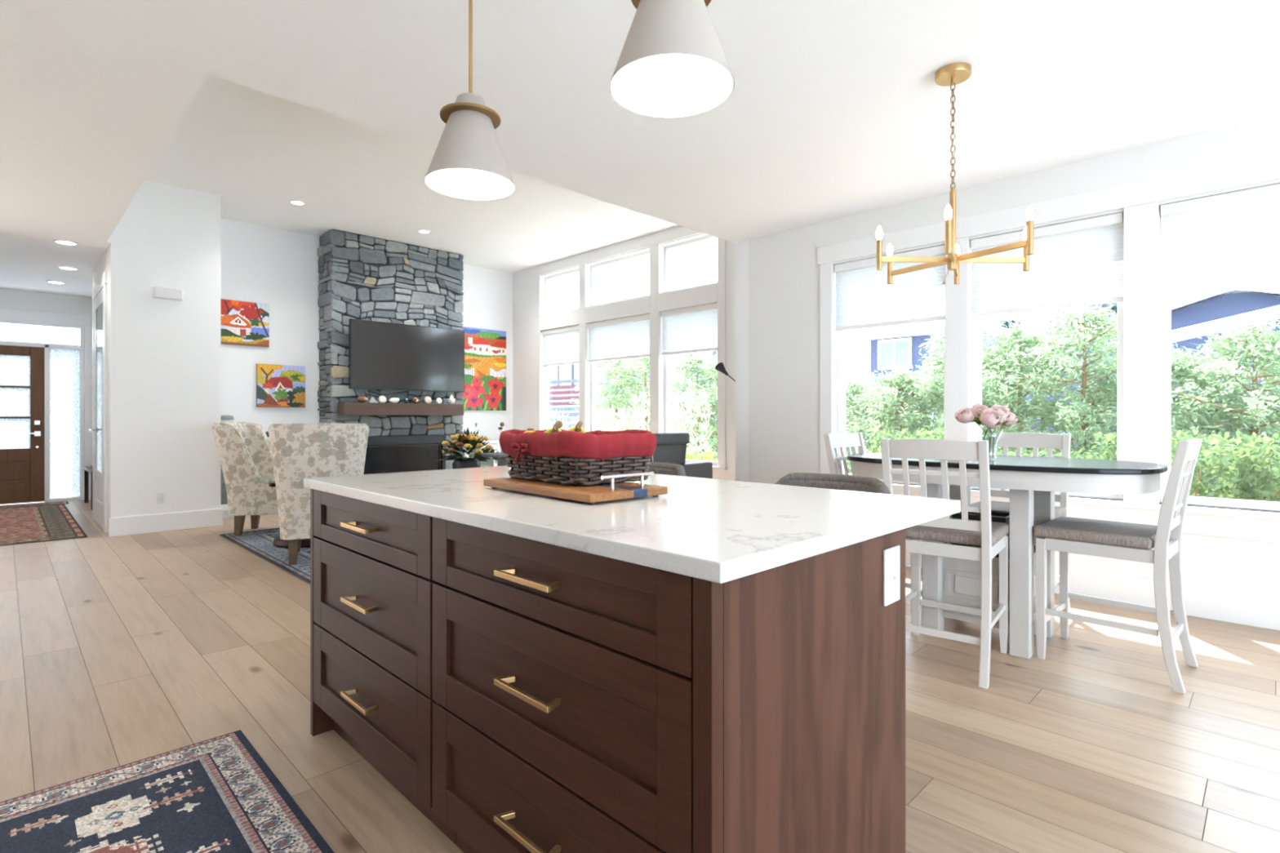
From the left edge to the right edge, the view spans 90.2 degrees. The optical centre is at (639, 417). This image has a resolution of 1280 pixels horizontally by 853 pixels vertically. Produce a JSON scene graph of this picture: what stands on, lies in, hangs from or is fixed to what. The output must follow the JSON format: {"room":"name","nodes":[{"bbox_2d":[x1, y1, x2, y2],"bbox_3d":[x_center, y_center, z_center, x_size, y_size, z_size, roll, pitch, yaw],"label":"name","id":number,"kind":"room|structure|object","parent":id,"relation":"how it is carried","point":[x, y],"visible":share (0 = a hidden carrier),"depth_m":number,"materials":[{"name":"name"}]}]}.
{"room":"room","nodes":[
{"label":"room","id":0,"kind":"room"},
{"bbox_2d":[0,288,92,326],"bbox_3d":[-8.796,-0.717,7.715,4.770,3.700,0.150,0,0,-45],"label":"wall","id":1,"kind":"structure","parent":0,"point":[10,299],"depth_m":8.49,"materials":[{"name":"white paint"}]},
{"bbox_2d":[0,345,44,504],"bbox_3d":[-8.275,0.098,8.152,0.975,2.050,0.099,0,0,-45],"label":"door","id":2,"kind":"structure","parent":1,"relation":"in","point":[21,367],"depth_m":8.35,"materials":[{"name":"brown wood"}]},
{"bbox_2d":[0,320,84,502],"bbox_3d":[-8.259,-0.057,8.217,1.660,2.380,0.100,0,0,-45],"label":"trim","id":3,"kind":"structure","parent":1,"relation":"attached to","point":[46,346],"depth_m":8.51,"materials":[{"name":"white"}]},
{"bbox_2d":[0,308,92,499],"bbox_3d":[-8.206,-0.132,8.185,1.830,2.530,0.020,0,0,-45],"label":"trim","id":4,"kind":"structure","parent":1,"relation":"attached to","point":[6,314],"depth_m":8.76,"materials":[{"name":"white"}]},
{"bbox_2d":[48,347,79,498],"bbox_3d":[-7.815,0.083,8.667,0.315,2.020,0.010,0,0,-45],"label":"window","id":5,"kind":"structure","parent":1,"relation":"in","point":[64,364],"depth_m":8.66,"materials":[{"name":"white"}]},
{"bbox_2d":[0,231,111,297],"bbox_3d":[-6.886,-2.112,6.851,1.949,0.910,3.773,0,0,-45],"label":"ceiling","id":6,"kind":"structure","parent":0,"point":[27,262],"depth_m":6.90,"materials":[{"name":"white paint"}]},
{"bbox_2d":[93,180,220,533],"bbox_3d":[-5.295,-0.717,6.957,0.890,3.700,1.673,0,0,-45],"label":"wall","id":7,"kind":"structure","parent":0,"point":[163,355],"depth_m":6.35,"materials":[{"name":"white paint"}]},
{"bbox_2d":[88,288,103,528],"bbox_3d":[-5.654,-0.092,6.635,0.073,2.430,0.980,0,0,-45],"label":"door","id":8,"kind":"structure","parent":7,"relation":"in","point":[99,494],"depth_m":6.88,"materials":[{"name":"white wood"}]},
{"bbox_2d":[92,271,107,533],"bbox_3d":[-5.643,-0.147,6.660,0.022,2.560,1.220,0,0,-45],"label":"trim","id":9,"kind":"structure","parent":7,"relation":"attached to","point":[102,282],"depth_m":6.26,"materials":[{"name":"white"}]},
{"bbox_2d":[108,507,222,537],"bbox_3d":[-4.830,1.044,6.492,0.922,0.178,0.389,0,0,-45],"label":"baseboard","id":10,"kind":"structure","parent":7,"relation":"attached to","point":[141,524],"depth_m":6.33,"materials":[{"name":"white"}]},
{"bbox_2d":[152,286,182,300],"bbox_3d":[-4.691,-1.227,6.340,0.246,0.110,0.055,0,0,-45],"label":"door chime","id":11,"kind":"object","parent":7,"relation":"attached to","point":[158,292],"visible":1,"depth_m":6.32,"materials":[{"name":"white plastic"}]},
{"bbox_2d":[220,217,512,440],"bbox_3d":[-3.521,-0.717,8.874,4.330,3.700,0.150,0,0,-45],"label":"wall","id":12,"kind":"structure","parent":0,"point":[278,268],"depth_m":7.91,"materials":[{"name":"white paint"}]},
{"bbox_2d":[220,298,269,346],"bbox_3d":[-4.691,-1.111,7.572,0.510,0.518,0.035,0,0,-45],"label":"painting","id":13,"kind":"object","parent":12,"relation":"attached to","point":[242,322],"visible":0.96,"depth_m":7.55,"materials":[{"name":"paint"}]},
{"bbox_2d":[256,364,305,407],"bbox_3d":[-4.413,-0.382,7.850,0.535,0.520,0.035,0,0,-45],"label":"painting","id":14,"kind":"object","parent":12,"relation":"attached to","point":[277,385],"visible":1,"depth_m":7.83,"materials":[{"name":"paint"}]},
{"bbox_2d":[462,326,506,410],"bbox_3d":[-2.414,-0.732,9.849,0.795,1.255,0.035,0,0,-45],"label":"painting","id":15,"kind":"object","parent":12,"relation":"attached to","point":[485,349],"visible":0.95,"depth_m":9.85,"materials":[{"name":"paint"}]},
{"bbox_2d":[144,74,679,272],"bbox_3d":[-2.037,-2.441,6.621,5.117,0.252,5.135,0,0,-45],"label":"ceiling","id":16,"kind":"structure","parent":0,"point":[260,152],"depth_m":6.47,"materials":[{"name":"white paint"}]},
{"bbox_2d":[512,226,735,480],"bbox_3d":[-0.224,-0.717,8.540,0.160,3.700,5.285,0,0,-45],"label":"wall","id":17,"kind":"structure","parent":0,"point":[525,282],"depth_m":9.64,"materials":[{"name":"white paint"}]},
{"bbox_2d":[544,365,549,429],"bbox_3d":[-1.108,-0.377,9.459,0.060,1.880,0.935,0,0,-45],"label":"window","id":18,"kind":"structure","parent":17,"relation":"in","point":[546,368],"depth_m":9.75,"materials":[{"name":"white"}]},
{"bbox_2d":[541,324,578,366],"bbox_3d":[-1.157,-1.043,9.411,0.058,0.542,0.919,0,0,-45],"label":"roller blind","id":19,"kind":"object","parent":17,"relation":"attached to","point":[560,345],"visible":0.98,"depth_m":9.41,"materials":[{"name":"white fabric"}]},
{"bbox_2d":[544,268,578,315],"bbox_3d":[-1.108,-1.842,9.459,0.060,0.600,0.935,0,0,-45],"label":"window","id":20,"kind":"structure","parent":17,"relation":"in","point":[547,279],"depth_m":9.72,"materials":[{"name":"white"}]},
{"bbox_2d":[590,361,595,431],"bbox_3d":[-0.235,-0.377,8.586,0.060,1.880,1.255,0,0,-45],"label":"window","id":21,"kind":"structure","parent":17,"relation":"in","point":[593,365],"depth_m":9.00,"materials":[{"name":"white"}]},
{"bbox_2d":[586,313,649,362],"bbox_3d":[-0.284,-1.043,8.537,0.058,0.542,1.239,0,0,-45],"label":"roller blind","id":22,"kind":"object","parent":17,"relation":"attached to","point":[624,338],"visible":0.98,"depth_m":8.52,"materials":[{"name":"white fabric"}]},
{"bbox_2d":[590,250,649,306],"bbox_3d":[-0.235,-1.842,8.586,0.060,0.600,1.255,0,0,-45],"label":"window","id":23,"kind":"structure","parent":17,"relation":"in","point":[593,268],"depth_m":8.81,"materials":[{"name":"white"}]},
{"bbox_2d":[536,227,727,470],"bbox_3d":[-0.282,-0.835,8.500,0.118,2.865,3.620,0,0,-45],"label":"trim","id":24,"kind":"structure","parent":17,"relation":"attached to","point":[656,302],"depth_m":8.02,"materials":[{"name":"white"}]},
{"bbox_2d":[661,302,717,355],"bbox_3d":[0.598,-1.043,7.655,0.058,0.542,0.904,0,0,-45],"label":"roller blind","id":25,"kind":"object","parent":17,"relation":"attached to","point":[691,329],"visible":0.98,"depth_m":7.64,"materials":[{"name":"white fabric"}]},
{"bbox_2d":[663,235,717,292],"bbox_3d":[0.647,-1.842,7.704,0.060,0.600,0.920,0,0,-45],"label":"window","id":26,"kind":"structure","parent":17,"relation":"in","point":[666,249],"depth_m":7.90,"materials":[{"name":"white"}]},
{"bbox_2d":[663,355,717,465],"bbox_3d":[0.647,-0.377,7.704,0.060,1.880,0.920,0,0,-45],"label":"window","id":27,"kind":"structure","parent":17,"relation":"in","point":[666,357],"depth_m":8.00,"materials":[{"name":"white wood"}]},
{"bbox_2d":[0,0,1279,246],"bbox_3d":[-1.070,-2.089,2.343,7.800,0.957,10.827,0,0,-45],"label":"ceiling","id":28,"kind":"structure","parent":0,"point":[835,109],"depth_m":3.13,"materials":[{"name":"white paint"}]},
{"bbox_2d":[424,0,515,200],"bbox_3d":[-0.590,-1.209,2.224,0.306,0.803,0.306,0,0,-45],"label":"pendant lamp","id":29,"kind":"object","parent":28,"relation":"hanging from","point":[468,162],"visible":1,"depth_m":2.17,"materials":[{"name":"beige paint"}]},
{"bbox_2d":[609,0,734,118],"bbox_3d":[0.078,-1.209,1.570,0.306,0.803,0.306,0,0,-45],"label":"pendant lamp","id":30,"kind":"object","parent":28,"relation":"hanging from","point":[672,63],"visible":1,"depth_m":1.61,"materials":[{"name":"beige paint"}]},
{"bbox_2d":[875,62,1034,284],"bbox_3d":[1.457,-1.118,2.970,0.694,0.985,0.700,0,0,-45],"label":"chandelier","id":31,"kind":"object","parent":28,"relation":"hanging from","point":[954,73],"visible":1,"depth_m":2.96,"materials":[{"name":"gold metal"}]},
{"bbox_2d":[0,499,1279,852],"bbox_3d":[-2.033,1.173,4.154,9.000,0.080,14.750,0,0,-45],"label":"floor","id":32,"kind":"structure","parent":0,"point":[115,651],"depth_m":2.48,"materials":[{"name":"brown wood"}]},
{"bbox_2d":[0,503,87,546],"bbox_3d":[-6.880,1.128,6.626,1.500,0.008,3.200,0,0,-45],"label":"rug","id":33,"kind":"object","parent":32,"relation":"on","point":[39,523],"visible":1,"depth_m":6.64,"materials":[{"name":"fabric"}]},
{"bbox_2d":[0,729,334,852],"bbox_3d":[-0.948,1.128,0.948,1.214,0.008,2.600,0,0,-45],"label":"runner rug","id":34,"kind":"object","parent":32,"relation":"on","point":[218,794],"visible":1,"depth_m":1.82,"materials":[{"name":"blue fabric"}]},
{"bbox_2d":[220,464,250,519],"bbox_3d":[-4.407,0.747,7.548,1.158,0.772,0.438,0,0,-45],"label":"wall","id":35,"kind":"structure","parent":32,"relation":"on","point":[224,500],"depth_m":7.38,"materials":[{"name":"white paint"}]},
{"bbox_2d":[219,528,310,583],"bbox_3d":[-2.112,1.128,5.899,2.400,0.008,3.030,0,0,-45],"label":"area rug","id":36,"kind":"object","parent":32,"relation":"on","point":[260,542],"visible":0.07,"depth_m":5.38,"materials":[{"name":"fabric"}]},
{"bbox_2d":[211,422,278,535],"bbox_3d":[-3.693,0.584,6.291,0.781,1.082,0.694,0,0,-10],"label":"chair","id":37,"kind":"object","parent":36,"relation":"on","point":[243,448],"visible":0.76,"depth_m":6.01,"materials":[{"name":"beige fabric"}]},
{"bbox_2d":[248,479,310,547],"bbox_3d":[-3.005,0.832,5.721,0.860,0.585,0.860,0,0,-45],"label":"glass table","id":38,"kind":"object","parent":36,"relation":"on","point":[277,542],"visible":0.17,"depth_m":5.51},
{"bbox_2d":[267,422,368,564],"bbox_3d":[-2.562,0.584,5.123,0.694,1.082,0.781,0,0,-25],"label":"chair","id":39,"kind":"object","parent":36,"relation":"on","point":[299,451],"visible":0.69,"depth_m":4.81,"materials":[{"name":"fabric"}]},
{"bbox_3d":[-1.909,0.890,7.071,0.760,0.470,0.900,0,0,-45],"label":"coffee table","id":40,"kind":"object","parent":36,"relation":"on","visible":0},
{"bbox_2d":[437,427,498,468],"bbox_3d":[-1.862,0.379,7.043,0.672,0.550,0.596,0,0,-45],"label":"flower arrangement","id":41,"kind":"object","parent":40,"relation":"on","point":[471,442],"visible":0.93,"depth_m":6.93,"materials":[{"name":"yellow plant"}]},
{"bbox_2d":[310,488,333,736],"bbox_3d":[-0.915,0.692,2.528,0.720,0.882,0.025,0,0,-45],"label":"end panel","id":42,"kind":"object","parent":32,"relation":"on","point":[321,722],"visible":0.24,"depth_m":2.27,"materials":[{"name":"brown wood"}]},
{"bbox_2d":[313,489,456,844],"bbox_3d":[-0.605,0.692,2.196,0.751,0.882,0.879,0,0,-45],"label":"base cabinet","id":43,"kind":"object","parent":32,"relation":"on","point":[373,581],"visible":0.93,"depth_m":1.88,"materials":[{"name":"brown wood"}]},
{"bbox_2d":[317,229,463,474],"bbox_3d":[-3.313,-0.591,8.614,1.814,3.448,0.512,0,0,-45],"label":"fireplace","id":44,"kind":"object","parent":32,"relation":"on","point":[362,277],"visible":0.6,"depth_m":8.30,"materials":[{"name":"grey stone"}]},
{"bbox_2d":[337,402,463,415],"bbox_3d":[-3.088,-0.102,8.356,1.600,0.155,0.235,0,0,-45],"label":"mantel","id":45,"kind":"object","parent":44,"relation":"attached to","point":[343,408],"visible":1,"depth_m":8.18,"materials":[{"name":"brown wood"}]},
{"bbox_2d":[349,318,464,392],"bbox_3d":[-3.057,-0.787,8.480,1.570,0.870,0.084,0,0,-45],"label":"television","id":46,"kind":"object","parent":44,"relation":"attached to","point":[384,356],"visible":1,"depth_m":8.39,"materials":[{"name":"black metal"}]},
{"bbox_2d":[462,440,502,466],"bbox_3d":[-2.272,0.747,9.682,1.080,0.772,0.438,0,0,-45],"label":"base cabinet","id":47,"kind":"object","parent":32,"relation":"on","point":[495,443],"visible":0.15,"depth_m":9.57,"materials":[{"name":"white"}]},
{"bbox_2d":[432,516,693,852],"bbox_3d":[0.018,0.692,1.573,0.751,0.882,0.875,0,0,-45],"label":"base cabinet","id":48,"kind":"object","parent":32,"relation":"on","point":[562,677],"visible":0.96,"depth_m":1.27,"materials":[{"name":"brown wood"}]},
{"bbox_2d":[303,465,959,583],"bbox_3d":[-0.180,0.234,1.976,1.020,0.032,1.870,0,0,-45],"label":"countertop","id":49,"kind":"structure","parent":48,"relation":"on","point":[717,531],"depth_m":1.43,"materials":[{"name":"white stone"}]},
{"bbox_2d":[483,467,667,504],"bbox_3d":[-0.202,0.184,1.849,0.270,0.068,0.531,0,0,-43],"label":"serving board","id":50,"kind":"object","parent":49,"relation":"on","point":[591,495],"visible":0.7,"depth_m":1.71,"materials":[{"name":"brown wood"}]},
{"bbox_2d":[498,428,657,486],"bbox_3d":[-0.199,0.113,1.952,0.339,0.152,0.439,0,0,-43],"label":"wicker basket","id":51,"kind":"object","parent":50,"relation":"on","point":[575,458],"visible":0.97,"depth_m":1.81,"materials":[{"name":"red fabric"}]},
{"bbox_2d":[647,462,686,476],"bbox_3d":[-0.073,0.663,2.579,0.432,0.940,0.494,0,0,45],"label":"bar stool","id":52,"kind":"object","parent":32,"relation":"on","point":[658,468],"visible":0.11,"depth_m":2.68,"materials":[{"name":"grey fabric"}]},
{"bbox_2d":[648,432,712,478],"bbox_3d":[-0.394,0.608,5.708,2.215,0.930,0.930,0,0,-45],"label":"sofa","id":53,"kind":"object","parent":32,"relation":"on","point":[671,447],"visible":0.17,"depth_m":5.83,"materials":[{"name":"grey leather"}]},
{"bbox_2d":[693,528,905,852],"bbox_3d":[0.356,0.692,1.263,0.730,0.882,0.039,0,0,-45],"label":"end panel","id":54,"kind":"object","parent":32,"relation":"on","point":[799,666],"visible":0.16,"depth_m":1.17,"materials":[{"name":"brown wood"}]},
{"bbox_2d":[883,545,899,606],"bbox_3d":[0.571,0.358,1.443,0.078,0.125,0.011,0,0,-45],"label":"outlet","id":55,"kind":"object","parent":54,"relation":"attached to","point":[891,555],"visible":1,"depth_m":1.43,"materials":[{"name":"white plastic"}]},
{"bbox_2d":[889,554,897,596],"bbox_3d":[0.573,0.358,1.441,0.004,0.090,0.037,0,0,45],"label":"receptacle","id":56,"kind":"object","parent":55,"relation":"attached to","point":[893,557],"depth_m":1.44,"materials":[{"name":"white plastic"}]},
{"bbox_2d":[775,472,890,493],"bbox_3d":[0.514,0.663,1.992,0.432,0.940,0.494,0,0,45],"label":"bar stool","id":57,"kind":"object","parent":32,"relation":"on","point":[837,482],"visible":0.15,"depth_m":2.14,"materials":[{"name":"grey fabric"}]},
{"bbox_2d":[823,432,921,624],"bbox_3d":[1.436,0.614,3.740,0.444,1.038,0.567,0,0,-45],"label":"dining chair","id":58,"kind":"object","parent":32,"relation":"on","point":[834,441],"visible":0.23,"depth_m":3.84,"materials":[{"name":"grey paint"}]},
{"bbox_2d":[880,438,1009,688],"bbox_3d":[1.439,0.614,2.997,0.444,1.038,0.567,0,0,38],"label":"dining chair","id":59,"kind":"object","parent":32,"relation":"on","point":[993,538],"visible":0.78,"depth_m":2.81,"materials":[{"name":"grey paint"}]},
{"bbox_2d":[905,517,1009,546],"bbox_3d":[1.477,0.535,3.046,0.444,0.052,0.443,0,0,38],"label":"seat cushion","id":60,"kind":"object","parent":59,"relation":"on","point":[999,530],"depth_m":2.88,"materials":[{"name":"grey fabric"}]},
{"bbox_2d":[847,452,1167,658],"bbox_3d":[1.817,0.676,3.330,0.858,0.914,1.450,0,0,-45],"label":"dining table","id":61,"kind":"object","parent":32,"relation":"on","point":[1033,482],"visible":0.77,"depth_m":3.05,"materials":[{"name":"grey paint"}]},
{"bbox_2d":[951,511,1009,551],"bbox_3d":[1.768,0.578,3.281,0.176,0.179,0.254,0,0,-45],"label":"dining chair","id":62,"kind":"object","parent":61,"relation":"on","point":[996,516],"visible":0.14,"depth_m":3.24,"materials":[{"name":"black metal"}]},
{"bbox_2d":[973,431,1003,459],"bbox_3d":[1.778,0.144,3.256,0.132,0.141,0.132,0,0,-45],"label":"vase","id":63,"kind":"object","parent":61,"relation":"on","point":[1001,433],"visible":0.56,"depth_m":3.24,"materials":[{"name":"clear glass"}]},
{"bbox_2d":[954,407,990,437],"bbox_3d":[1.712,0.077,3.251,0.156,0.259,0.178,0,0,-45],"label":"peony","id":64,"kind":"object","parent":63,"relation":"in","point":[964,415],"visible":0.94,"depth_m":3.24,"materials":[{"name":"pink plant"}]},
{"bbox_2d":[976,408,1003,438],"bbox_3d":[1.772,0.079,3.218,0.132,0.255,0.167,0,0,10],"label":"peony","id":65,"kind":"object","parent":63,"relation":"in","point":[991,419],"visible":0.99,"depth_m":3.17,"materials":[{"name":"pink plant"}]},
{"bbox_2d":[969,432,1071,612],"bbox_3d":[2.163,0.614,3.676,0.444,1.038,0.567,0,0,45],"label":"dining chair","id":66,"kind":"object","parent":32,"relation":"on","point":[1035,441],"visible":0.34,"depth_m":3.80,"materials":[{"name":"grey paint"}]},
{"bbox_2d":[969,500,1066,518],"bbox_3d":[2.119,0.535,3.632,0.444,0.052,0.443,0,0,45],"label":"seat cushion","id":67,"kind":"object","parent":66,"relation":"on","point":[1061,510],"depth_m":3.61,"materials":[{"name":"grey fabric"}]},
{"bbox_2d":[1033,438,1202,693],"bbox_3d":[2.205,0.614,2.949,0.444,1.038,0.567,0,0,-43],"label":"dining chair","id":68,"kind":"object","parent":32,"relation":"on","point":[1128,541],"visible":1,"depth_m":2.88,"materials":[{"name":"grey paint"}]},
{"bbox_2d":[1033,516,1157,549],"bbox_3d":[2.162,0.535,2.994,0.444,0.052,0.443,0,0,-43],"label":"seat cushion","id":69,"kind":"object","parent":68,"relation":"on","point":[1085,532],"depth_m":2.89,"materials":[{"name":"grey fabric"}]},
{"bbox_2d":[735,240,748,481],"bbox_3d":[1.344,-0.717,6.265,1.160,3.700,0.150,0,0,-45],"label":"wall","id":70,"kind":"structure","parent":0,"point":[742,247],"depth_m":5.85,"materials":[{"name":"white paint"}]},
{"bbox_2d":[748,114,1279,596],"bbox_3d":[3.308,-0.317,3.594,0.160,2.900,6.405,0,0,-45],"label":"wall","id":71,"kind":"structure","parent":0,"point":[784,269],"depth_m":4.84,"materials":[{"name":"white paint"}]},
{"bbox_2d":[834,244,945,331],"bbox_3d":[1.915,-0.974,4.925,0.058,0.540,0.871,0,0,-45],"label":"roller blind","id":72,"kind":"object","parent":71,"relation":"attached to","point":[864,299],"visible":0.77,"depth_m":4.92,"materials":[{"name":"white fabric"}]},
{"bbox_2d":[837,320,945,484],"bbox_3d":[1.963,-0.370,4.973,0.060,1.755,0.887,0,0,-45],"label":"window","id":73,"kind":"structure","parent":71,"relation":"in","point":[842,334],"depth_m":5.25,"materials":[{"name":"white"}]},
{"bbox_2d":[970,212,1123,317],"bbox_3d":[2.644,-0.974,4.195,0.058,0.540,0.860,0,0,-45],"label":"roller blind","id":74,"kind":"object","parent":71,"relation":"attached to","point":[1078,263],"visible":0.85,"depth_m":4.14,"materials":[{"name":"white fabric"}]},
{"bbox_2d":[972,302,1123,499],"bbox_3d":[2.693,-0.370,4.244,0.060,1.755,0.876,0,0,-45],"label":"window","id":75,"kind":"structure","parent":71,"relation":"in","point":[977,321],"depth_m":4.02,"materials":[{"name":"white"}]},
{"bbox_2d":[817,151,1279,542],"bbox_3d":[2.631,-0.370,4.173,0.118,2.065,3.220,0,0,-45],"label":"trim","id":76,"kind":"structure","parent":71,"relation":"attached to","point":[1139,201],"depth_m":3.83,"materials":[{"name":"white"}]},
{"bbox_2d":[905,551,1279,631],"bbox_3d":[3.192,1.044,3.584,0.016,0.178,6.555,0,0,-45],"label":"baseboard","id":77,"kind":"structure","parent":71,"relation":"attached to","point":[1255,610],"depth_m":3.62,"materials":[{"name":"white"}]},
{"bbox_2d":[1160,208,1279,511],"bbox_3d":[3.431,-0.370,3.506,0.060,1.755,0.886,0,0,-45],"label":"window","id":78,"kind":"structure","parent":71,"relation":"in","point":[1165,303],"depth_m":3.78,"materials":[{"name":"white wood"}]},
{"bbox_2d":[1160,183,1279,297],"bbox_3d":[3.382,-0.974,3.457,0.058,0.540,0.870,0,0,-45],"label":"roller blind","id":79,"kind":"object","parent":78,"relation":"attached to","point":[1228,242],"visible":1,"depth_m":3.58,"materials":[{"name":"white fabric"}]},
{"label":"outside","id":80,"kind":"structure","parent":0,"visible":0},
{"bbox_3d":[16.256,1.583,30.399,54.020,0.200,70.000,0,0,-45],"label":"ground","id":81,"kind":"structure","parent":80,"visible":0},
{"bbox_2d":[549,378,578,430],"bbox_3d":[-1.743,0.283,14.520,0.070,2.400,1.300,0,0,-45],"label":"screen","id":82,"kind":"object","parent":81,"relation":"on","point":[575,380],"visible":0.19,"depth_m":14.44,"materials":[{"name":"grey"}]},
{"bbox_2d":[549,358,649,431],"bbox_3d":[-1.891,-0.817,24.484,4.050,4.600,4.100,0,0,-45],"label":"house","id":83,"kind":"structure","parent":81,"relation":"on","point":[568,371],"depth_m":22.42,"materials":[{"name":"grey"}]},
{"bbox_2d":[568,359,649,431],"bbox_3d":[-0.515,0.052,13.080,2.007,2.863,2.109,0,0,-18],"label":"cedar tree","id":84,"kind":"object","parent":81,"relation":"on","point":[599,366],"visible":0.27,"depth_m":12.88,"materials":[{"name":"green plant"}]},
{"bbox_2d":[575,404,648,431],"bbox_3d":[-0.460,0.621,10.494,1.145,1.731,1.383,0,0,-45],"label":"feathery shrub","id":85,"kind":"object","parent":81,"relation":"on","point":[606,415],"visible":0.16,"depth_m":10.39,"materials":[{"name":"green plant"}]},
{"bbox_2d":[595,356,696,454],"bbox_3d":[0.146,0.010,12.440,2.364,2.946,2.153,0,0,36],"label":"cedar tree","id":86,"kind":"object","parent":81,"relation":"on","point":[646,366],"visible":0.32,"depth_m":12.28,"materials":[{"name":"green plant"}]},
{"bbox_2d":[629,388,715,460],"bbox_3d":[0.454,0.533,9.426,1.123,1.906,1.429,0,0,-45],"label":"feathery shrub","id":87,"kind":"object","parent":81,"relation":"on","point":[673,414],"visible":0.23,"depth_m":9.33,"materials":[{"name":"green plant"}]},
{"bbox_2d":[639,351,717,461],"bbox_3d":[1.011,0.073,11.458,2.016,2.821,2.123,0,0,-28],"label":"cedar tree","id":88,"kind":"object","parent":81,"relation":"on","point":[696,360],"visible":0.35,"depth_m":11.26,"materials":[{"name":"green plant"}]},
{"bbox_2d":[669,353,717,460],"bbox_3d":[1.503,0.178,10.778,2.022,2.610,1.959,0,0,-37],"label":"cedar tree","id":89,"kind":"object","parent":81,"relation":"on","point":[713,389],"visible":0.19,"depth_m":10.62,"materials":[{"name":"green plant"}]},
{"bbox_2d":[669,350,717,458],"bbox_3d":[3.274,-0.717,22.154,4.040,4.400,3.100,0,0,-45],"label":"house","id":90,"kind":"structure","parent":81,"relation":"on","point":[713,353],"depth_m":21.02,"materials":[{"name":"grey"}]},
{"bbox_2d":[845,371,921,473],"bbox_3d":[3.119,0.418,9.178,1.751,2.131,1.991,0,0,-1],"label":"cedar tree","id":91,"kind":"object","parent":81,"relation":"on","point":[855,388],"visible":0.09,"depth_m":9.01,"materials":[{"name":"green plant"}]},
{"bbox_2d":[845,363,943,473],"bbox_3d":[3.479,0.376,8.528,1.960,2.216,1.705,0,0,23],"label":"cedar tree","id":92,"kind":"object","parent":81,"relation":"on","point":[891,395],"visible":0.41,"depth_m":8.40,"materials":[{"name":"green plant"}]},
{"bbox_2d":[868,426,987,453],"bbox_3d":[2.898,0.805,6.442,1.193,1.433,0.930,0,0,42],"label":"hedge","id":93,"kind":"object","parent":81,"relation":"on","point":[939,434],"visible":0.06,"depth_m":6.45,"materials":[{"name":"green plant"}]},
{"bbox_2d":[848,320,1024,450],"bbox_3d":[8.220,-0.357,17.165,4.700,3.680,3.150,0,0,-45],"label":"house","id":94,"kind":"structure","parent":81,"relation":"on","point":[885,348],"depth_m":16.03,"materials":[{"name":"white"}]},
{"bbox_2d":[878,318,1035,452],"bbox_3d":[4.063,0.101,8.107,1.752,2.766,1.950,0,0,-9],"label":"cedar tree","id":95,"kind":"object","parent":81,"relation":"on","point":[935,379],"visible":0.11,"depth_m":8.02,"materials":[{"name":"green plant"}]},
{"bbox_2d":[926,315,1116,458],"bbox_3d":[4.517,0.155,7.573,2.025,2.657,1.984,0,0,34],"label":"cedar tree","id":96,"kind":"object","parent":81,"relation":"on","point":[1012,334],"visible":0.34,"depth_m":7.29,"materials":[{"name":"green plant"}]},
{"bbox_2d":[994,447,1116,460],"bbox_3d":[3.565,0.885,5.629,0.954,1.276,1.208,0,0,-45],"label":"hedge","id":97,"kind":"object","parent":81,"relation":"on","point":[1075,455],"visible":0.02,"depth_m":5.57,"materials":[{"name":"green plant"}]},
{"bbox_2d":[982,303,1208,457],"bbox_3d":[4.894,0.087,7.009,2.007,2.793,1.988,0,0,-28],"label":"cedar tree","id":98,"kind":"object","parent":81,"relation":"on","point":[1075,340],"visible":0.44,"depth_m":6.90,"materials":[{"name":"green plant"}]},
{"bbox_2d":[998,285,1279,493],"bbox_3d":[12.289,-0.537,12.926,4.740,4.040,8.058,0,0,-45],"label":"house","id":99,"kind":"structure","parent":81,"relation":"on","point":[1189,312],"depth_m":11.84,"materials":[{"name":"blue"}]},
{"bbox_2d":[1071,336,1279,497],"bbox_3d":[5.392,0.311,6.596,1.855,2.346,1.860,0,0,19],"label":"cedar tree","id":100,"kind":"object","parent":81,"relation":"on","point":[1187,356],"visible":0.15,"depth_m":6.33,"materials":[{"name":"green plant"}]},
{"bbox_2d":[1088,428,1279,501],"bbox_3d":[4.201,0.800,4.982,0.943,1.430,1.197,0,0,-45],"label":"hedge","id":101,"kind":"object","parent":81,"relation":"on","point":[1215,464],"visible":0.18,"depth_m":4.68,"materials":[{"name":"green plant"}]},
{"bbox_2d":[1171,309,1279,501],"bbox_3d":[5.793,0.258,5.968,1.916,2.451,2.144,0,0,39],"label":"cedar tree","id":102,"kind":"object","parent":81,"relation":"on","point":[1268,350],"visible":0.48,"depth_m":5.96,"materials":[{"name":"green plant"}]},
{"bbox_2d":[1217,380,1279,499],"bbox_3d":[6.478,0.319,5.486,2.308,2.329,2.211,0,0,32],"label":"cedar tree","id":103,"kind":"object","parent":81,"relation":"on","point":[1231,403],"visible":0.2,"depth_m":5.90,"materials":[{"name":"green plant"}]},
{"bbox_2d":[1223,430,1279,502],"bbox_3d":[4.767,0.802,4.355,0.964,1.441,1.203,0,0,-45],"label":"hedge","id":104,"kind":"object","parent":81,"relation":"on","point":[1272,495],"visible":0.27,"depth_m":4.47,"materials":[{"name":"green plant"}]},
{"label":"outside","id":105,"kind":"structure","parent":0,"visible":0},
{"bbox_3d":[-30.406,1.483,20.435,25.900,0.400,48.100,0,0,-45],"label":"ground","id":106,"kind":"structure","parent":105,"visible":0},
{"bbox_2d":[0,331,74,345],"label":"transom window","id":107,"kind":"structure","parent":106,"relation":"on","point":[15,336],"depth_m":20.32,"materials":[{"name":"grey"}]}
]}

